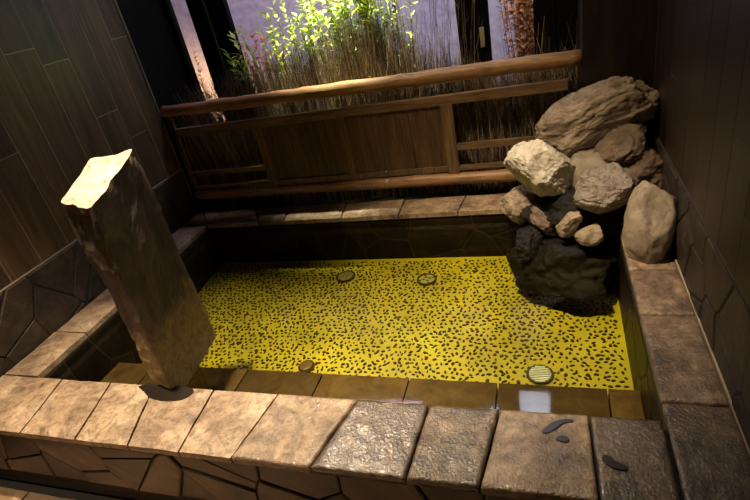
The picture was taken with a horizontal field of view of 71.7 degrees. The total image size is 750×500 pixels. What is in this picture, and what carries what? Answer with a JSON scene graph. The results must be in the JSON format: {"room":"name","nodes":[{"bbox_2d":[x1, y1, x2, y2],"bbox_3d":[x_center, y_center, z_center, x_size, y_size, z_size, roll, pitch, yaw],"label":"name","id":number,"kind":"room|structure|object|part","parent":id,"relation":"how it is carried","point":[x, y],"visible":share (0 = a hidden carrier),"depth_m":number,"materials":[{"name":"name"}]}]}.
{"room":"spa","nodes":[
{"label":"spa","id":0,"kind":"room"},
{"bbox_2d":[0,0,227,289],"bbox_3d":[-2.164,-0.330,1.983,0.154,3.100,4.820,-2,30,19],"label":"wall","id":1,"kind":"structure","parent":0,"point":[74,90],"depth_m":2.97,"materials":[{"name":"brown wood"}]},
{"bbox_2d":[0,169,197,376],"bbox_3d":[-1.942,0.816,2.294,0.026,0.752,4.270,-2,30,19],"label":"stone wall base","id":2,"kind":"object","parent":1,"relation":"attached to","point":[37,304],"depth_m":2.84,"materials":[{"name":"stone"}]},
{"bbox_2d":[114,0,198,210],"bbox_3d":[-1.632,-1.460,3.380,0.012,2.700,0.012,-2,30,19],"label":"trim","id":3,"kind":"structure","parent":1,"relation":"attached to","point":[115,2],"depth_m":3.59,"materials":[{"name":"wood"}]},
{"bbox_2d":[162,0,244,155],"bbox_3d":[-1.340,-1.693,3.744,0.339,2.760,0.067,-2,30,19],"label":"window","id":4,"kind":"structure","parent":1,"relation":"in","point":[196,8],"depth_m":3.81,"materials":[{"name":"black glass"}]},
{"bbox_2d":[0,389,634,499],"bbox_3d":[-0.311,1.007,2.207,3.533,0.124,5.200,-2,30,19],"label":"floor","id":5,"kind":"structure","parent":0,"point":[10,489],"depth_m":2.39,"materials":[{"name":"stone"}]},
{"bbox_2d":[0,193,749,499],"bbox_3d":[-0.229,0.557,2.486,3.111,0.458,2.760,-2,30,19],"label":"bath","id":6,"kind":"object","parent":5,"relation":"on","point":[413,390],"visible":0.85,"depth_m":2.29,"materials":[{"name":"stone"}]},
{"bbox_2d":[61,149,215,389],"bbox_3d":[-0.978,0.213,2.251,0.264,1.215,0.420,-2,30,19],"label":"stone pillar","id":7,"kind":"structure","parent":6,"relation":"on","point":[115,215],"depth_m":2.10,"materials":[{"name":"brown stone"}]},
{"bbox_2d":[139,385,193,400],"bbox_3d":[-0.901,0.605,2.199,0.292,0.003,0.082,-2,30,19],"label":"puddle","id":8,"kind":"object","parent":6,"relation":"on","point":[157,392],"visible":0.96,"depth_m":2.19,"materials":[{"name":"black liquid"}]},
{"bbox_2d":[298,360,314,372],"bbox_3d":[-0.370,0.625,2.795,0.090,0.018,0.090,-2,30,19],"label":"plug","id":9,"kind":"object","parent":6,"relation":"on","point":[306,366],"visible":0.95,"depth_m":2.78,"materials":[{"name":"gold metal"}]},
{"bbox_2d":[336,271,354,281],"bbox_3d":[-0.193,0.173,3.418,0.130,0.007,0.130,-2,30,19],"label":"drain cover","id":10,"kind":"object","parent":6,"relation":"on","point":[346,276],"visible":1,"depth_m":3.41,"materials":[{"name":"metal"}]},
{"bbox_2d":[417,273,436,284],"bbox_3d":[0.320,0.180,3.206,0.124,0.007,0.124,-2,30,19],"label":"drain cover","id":11,"kind":"object","parent":6,"relation":"on","point":[428,278],"visible":1,"depth_m":3.20,"materials":[{"name":"metal"}]},
{"bbox_2d":[506,247,525,277],"bbox_3d":[0.892,0.068,3.022,0.250,0.229,0.251,-2,30,19],"label":"boulder","id":12,"kind":"object","parent":6,"relation":"on","point":[516,264],"visible":0.28,"depth_m":3.00,"materials":[{"name":"brown stone"}]},
{"bbox_2d":[500,184,539,223],"bbox_3d":[0.829,-0.260,2.923,0.230,0.210,0.197,-16,29,-7],"label":"boulder","id":13,"kind":"object","parent":6,"relation":"on","point":[518,198],"visible":0.69,"depth_m":2.85,"materials":[{"name":"beige stone"}]},
{"bbox_2d":[526,364,553,383],"bbox_3d":[0.771,0.580,2.425,0.124,0.007,0.124,-2,30,19],"label":"drain cover","id":14,"kind":"object","parent":6,"relation":"on","point":[537,375],"visible":1,"depth_m":2.42,"materials":[{"name":"metal"}]},
{"bbox_2d":[542,419,573,432],"bbox_3d":[0.587,0.565,1.677,0.111,0.003,0.028,-19,29,-11],"label":"puddle","id":15,"kind":"object","parent":6,"relation":"on","point":[557,423],"visible":1,"depth_m":1.68,"materials":[{"name":"black liquid"}]},
{"bbox_2d":[556,435,568,441],"bbox_3d":[0.588,0.592,1.627,0.039,0.003,0.023,-2,30,19],"label":"puddle","id":16,"kind":"object","parent":6,"relation":"on","point":[561,438],"visible":1,"depth_m":1.63,"materials":[{"name":"black liquid"}]},
{"bbox_2d":[515,235,617,299],"bbox_3d":[1.026,0.095,2.802,0.526,0.356,0.495,-2,30,19],"label":"boulder","id":17,"kind":"object","parent":6,"relation":"on","point":[561,267],"visible":0.8,"depth_m":2.64,"materials":[{"name":"grey stone"}]},
{"bbox_2d":[515,225,546,260],"bbox_3d":[0.871,-0.025,2.836,0.198,0.217,0.238,-2,30,19],"label":"boulder","id":18,"kind":"object","parent":17,"relation":"on","point":[529,238],"visible":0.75,"depth_m":2.77,"materials":[{"name":"grey stone"}]},
{"bbox_2d":[529,206,557,235],"bbox_3d":[0.916,-0.160,2.800,0.204,0.155,0.194,-2,30,19],"label":"boulder","id":19,"kind":"object","parent":17,"relation":"on","point":[537,218],"visible":0.65,"depth_m":2.76,"materials":[{"name":"brown stone"}]},
{"bbox_2d":[573,222,603,246],"bbox_3d":[1.067,-0.075,2.600,0.144,0.112,0.136,-2,30,19],"label":"boulder","id":20,"kind":"object","parent":17,"relation":"on","point":[590,235],"visible":1,"depth_m":2.55,"materials":[{"name":"beige stone"}]},
{"bbox_2d":[519,186,626,240],"bbox_3d":[1.074,-0.224,2.804,0.574,0.294,0.430,-2,30,19],"label":"boulder","id":21,"kind":"object","parent":6,"relation":"on","point":[555,208],"visible":0.44,"depth_m":2.67,"materials":[{"name":"black stone"}]},
{"bbox_2d":[504,139,574,196],"bbox_3d":[0.879,-0.443,2.735,0.334,0.300,0.280,-22,30,-16],"label":"boulder","id":22,"kind":"object","parent":21,"relation":"on","point":[545,171],"visible":0.96,"depth_m":2.64,"materials":[{"name":"beige stone"}]},
{"bbox_2d":[556,211,582,237],"bbox_3d":[0.980,-0.127,2.635,0.127,0.141,0.108,-11,29,3],"label":"boulder","id":23,"kind":"object","parent":21,"relation":"on","point":[569,224],"visible":0.99,"depth_m":2.60,"materials":[{"name":"beige stone"}]},
{"bbox_2d":[573,162,637,213],"bbox_3d":[1.144,-0.287,2.547,0.324,0.233,0.263,-2,30,19],"label":"boulder","id":24,"kind":"object","parent":21,"relation":"on","point":[608,187],"visible":0.84,"depth_m":2.48,"materials":[{"name":"grey stone"}]},
{"bbox_2d":[570,147,629,186],"bbox_3d":[1.217,-0.347,2.790,0.433,0.430,0.374,-2,30,19],"label":"boulder","id":25,"kind":"object","parent":6,"relation":"on","point":[583,159],"visible":0.11,"depth_m":2.67,"materials":[{"name":"beige stone"}]},
{"bbox_2d":[628,146,662,188],"bbox_3d":[1.376,-0.409,2.667,0.236,0.251,0.273,-2,30,19],"label":"boulder","id":26,"kind":"object","parent":25,"relation":"on","point":[648,167],"visible":0.33,"depth_m":2.56,"materials":[{"name":"brown stone"}]},
{"bbox_2d":[592,124,646,165],"bbox_3d":[1.260,-0.533,2.671,0.265,0.224,0.261,-2,30,19],"label":"boulder","id":27,"kind":"object","parent":26,"relation":"on","point":[625,144],"visible":0.83,"depth_m":2.59,"materials":[{"name":"brown stone"}]},
{"bbox_2d":[535,76,658,157],"bbox_3d":[1.173,-0.709,2.767,0.619,0.393,0.321,-2,30,19],"label":"boulder","id":28,"kind":"object","parent":27,"relation":"on","point":[577,121],"visible":0.88,"depth_m":2.64,"materials":[{"name":"brown stone"}]},
{"bbox_2d":[602,454,627,469],"bbox_3d":[0.700,0.627,1.520,0.031,0.003,0.073,-30,33,-28],"label":"puddle","id":29,"kind":"object","parent":6,"relation":"on","point":[606,459],"visible":1,"depth_m":1.52,"materials":[{"name":"black liquid"}]},
{"bbox_2d":[622,180,676,263],"bbox_3d":[1.243,-0.115,2.353,0.221,0.390,0.261,-2,30,19],"label":"boulder","id":30,"kind":"object","parent":6,"relation":"on","point":[650,216],"visible":0.92,"depth_m":2.27,"materials":[{"name":"beige stone"}]},
{"bbox_2d":[204,182,515,214],"bbox_3d":[0.050,-0.285,3.905,2.780,0.340,0.550,-2,30,19],"label":"floor","id":31,"kind":"structure","parent":0,"point":[478,192],"depth_m":3.73,"materials":[{"name":"soil"}]},
{"bbox_2d":[220,31,263,107],"bbox_3d":[-0.877,-0.969,3.847,0.157,1.245,0.311,-31,34,-30],"label":"plant","id":32,"kind":"object","parent":31,"relation":"on","point":[232,35],"visible":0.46,"depth_m":3.65,"materials":[{"name":"green plant"}]},
{"bbox_2d":[236,12,301,107],"bbox_3d":[-0.628,-1.018,3.755,0.426,1.322,0.181,-6,29,11],"label":"plant","id":33,"kind":"object","parent":31,"relation":"on","point":[267,17],"visible":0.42,"depth_m":3.55,"materials":[{"name":"green plant"}]},
{"bbox_2d":[265,0,336,104],"bbox_3d":[-0.376,-1.101,3.614,0.480,1.501,0.187,-2,30,19],"label":"plant","id":34,"kind":"object","parent":31,"relation":"on","point":[282,8],"visible":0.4,"depth_m":3.42,"materials":[{"name":"green plant"}]},
{"bbox_3d":[-0.374,-1.089,3.620,0.370,1.475,0.091,1,31,24],"label":"stem","id":35,"kind":"part","parent":34,"relation":"part of","materials":[{"name":"green plant"}]},
{"bbox_2d":[307,0,365,101],"bbox_3d":[-0.152,-1.124,3.504,0.415,1.560,0.236,-2,30,19],"label":"plant","id":36,"kind":"object","parent":31,"relation":"on","point":[336,5],"visible":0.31,"depth_m":3.32,"materials":[{"name":"green plant"}]},
{"bbox_3d":[-0.152,-1.125,3.526,0.311,1.541,0.125,-7,29,10],"label":"stem","id":37,"kind":"part","parent":36,"relation":"part of","materials":[{"name":"green plant"}]},
{"bbox_2d":[204,0,476,148],"bbox_3d":[-0.320,-1.727,3.397,1.815,2.760,0.055,-2,30,19],"label":"window","id":38,"kind":"structure","parent":31,"relation":"on","point":[219,13],"depth_m":3.66,"materials":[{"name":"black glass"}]},
{"bbox_2d":[345,0,387,96],"bbox_3d":[0.019,-1.155,3.458,0.280,1.591,0.235,8,35,33],"label":"plant","id":39,"kind":"object","parent":31,"relation":"on","point":[366,3],"visible":0.28,"depth_m":3.27,"materials":[{"name":"green plant"}]},
{"bbox_2d":[174,0,578,208],"bbox_3d":[-0.123,-1.062,3.479,2.765,1.448,0.340,-2,30,19],"label":"brushwood","id":40,"kind":"object","parent":31,"relation":"on","point":[520,119],"visible":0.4,"depth_m":3.36,"materials":[{"name":"brown plant"}]},
{"bbox_2d":[339,0,418,72],"bbox_3d":[0.108,-1.094,3.477,0.511,1.436,0.156,-5,29,13],"label":"plant","id":41,"kind":"object","parent":31,"relation":"on","point":[387,2],"visible":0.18,"depth_m":3.26,"materials":[{"name":"green plant"}]},
{"bbox_2d":[578,0,658,146],"bbox_3d":[1.267,-1.513,2.735,0.353,3.100,0.550,-2,30,19],"label":"wall","id":42,"kind":"structure","parent":0,"point":[616,37],"depth_m":2.68,"materials":[{"name":"brown wood"}]},
{"bbox_2d":[160,49,581,198],"bbox_3d":[-0.130,-0.731,3.408,2.767,0.769,0.095,-2,30,19],"label":"wooden railing","id":43,"kind":"object","parent":42,"relation":"attached to","point":[370,146],"visible":0.93,"depth_m":3.38,"materials":[{"name":"brown wood"}]},
{"bbox_3d":[-1.415,-0.690,3.857,0.035,0.600,0.030,-2,30,19],"label":"post","id":44,"kind":"part","parent":43,"relation":"part of","materials":[{"name":"brown wood"}]},
{"bbox_3d":[-0.760,-0.651,3.667,0.065,0.465,0.032,-2,30,19],"label":"post","id":45,"kind":"part","parent":43,"relation":"part of","materials":[{"name":"brown wood"}]},
{"bbox_3d":[-0.463,-0.660,3.571,0.556,0.460,0.012,-2,30,19],"label":"board panel","id":46,"kind":"part","parent":43,"relation":"part of","materials":[{"name":"brown wood"}]},
{"bbox_3d":[-0.431,-0.496,3.649,0.560,0.040,0.012,-2,30,19],"label":"panel rail","id":47,"kind":"part","parent":43,"relation":"part of","materials":[{"name":"brown wood"}]},
{"bbox_3d":[-0.177,-0.668,3.465,0.050,0.465,0.032,-2,30,19],"label":"post","id":48,"kind":"part","parent":43,"relation":"part of","materials":[{"name":"brown wood"}]},
{"bbox_3d":[-0.195,-0.887,3.337,2.698,0.062,0.034,-2,30,19],"label":"rail","id":49,"kind":"part","parent":43,"relation":"part of","materials":[{"name":"brown wood"}]},
{"bbox_3d":[0.144,-0.679,3.361,0.621,0.460,0.012,-2,30,19],"label":"board panel","id":50,"kind":"part","parent":43,"relation":"part of","materials":[{"name":"brown wood"}]},
{"bbox_3d":[0.176,-0.514,3.439,0.625,0.040,0.012,-2,30,19],"label":"panel rail","id":51,"kind":"part","parent":43,"relation":"part of","materials":[{"name":"brown wood"}]},
{"bbox_3d":[0.472,-0.688,3.240,0.075,0.465,0.032,-2,30,19],"label":"post","id":52,"kind":"part","parent":43,"relation":"part of","materials":[{"name":"brown wood"}]},
{"bbox_2d":[469,0,577,129],"bbox_3d":[0.833,-1.758,2.991,0.620,2.760,0.072,-2,30,19],"label":"window","id":53,"kind":"structure","parent":42,"relation":"in","point":[555,15],"depth_m":3.17,"materials":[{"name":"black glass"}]},
{"bbox_3d":[0.677,-1.342,3.270,0.030,0.120,0.017,-2,30,19],"label":"handle","id":54,"kind":"part","parent":53,"relation":"part of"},
{"bbox_2d":[651,0,749,309],"bbox_3d":[0.930,-0.419,0.903,0.154,3.100,4.800,-2,30,19],"label":"wall","id":55,"kind":"structure","parent":0,"point":[701,121],"depth_m":1.77,"materials":[{"name":"brown wood"}]},
{"bbox_2d":[648,125,749,449],"bbox_3d":[1.013,0.729,1.274,0.026,0.746,4.270,-2,30,19],"label":"wainscot","id":56,"kind":"structure","parent":55,"relation":"attached to","point":[723,313],"depth_m":1.79,"materials":[{"name":"stone"}]},
{"label":"outside","id":57,"kind":"structure","parent":0,"visible":0},
{"bbox_3d":[-0.307,-1.496,6.895,13.000,0.100,5.380,-2,30,19],"label":"ground","id":58,"kind":"structure","parent":57,"visible":0},
{"bbox_2d":[194,51,229,132],"bbox_3d":[-1.550,-1.155,5.071,1.039,1.533,0.441,-2,30,19],"label":"shrub","id":59,"kind":"object","parent":58,"relation":"on","point":[199,70],"visible":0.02,"depth_m":4.90,"materials":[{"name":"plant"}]},
{"bbox_2d":[240,32,290,106],"bbox_3d":[-0.863,-1.134,4.675,0.580,1.613,0.210,-2,30,19],"label":"shrub","id":60,"kind":"object","parent":58,"relation":"on","point":[251,36],"visible":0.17,"depth_m":4.38,"materials":[{"name":"green plant"}]},
{"bbox_3d":[-0.872,-1.129,4.685,0.492,1.597,0.141,-3,30,16],"label":"stem","id":61,"kind":"part","parent":60,"relation":"part of","materials":[{"name":"plant"}]},
{"bbox_2d":[171,0,532,141],"bbox_3d":[-0.771,-3.177,5.700,13.000,4.100,0.150,-2,30,19],"label":"wall","id":62,"kind":"structure","parent":58,"relation":"on","point":[246,13],"depth_m":5.92,"materials":[{"name":"paint"}]},
{"bbox_2d":[496,0,534,99],"bbox_3d":[1.238,-1.726,4.294,0.536,2.188,0.285,-2,30,19],"label":"autumn tree","id":63,"kind":"object","parent":58,"relation":"on","point":[521,7],"visible":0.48,"depth_m":4.25,"materials":[{"name":"orange plant"}]}
]}

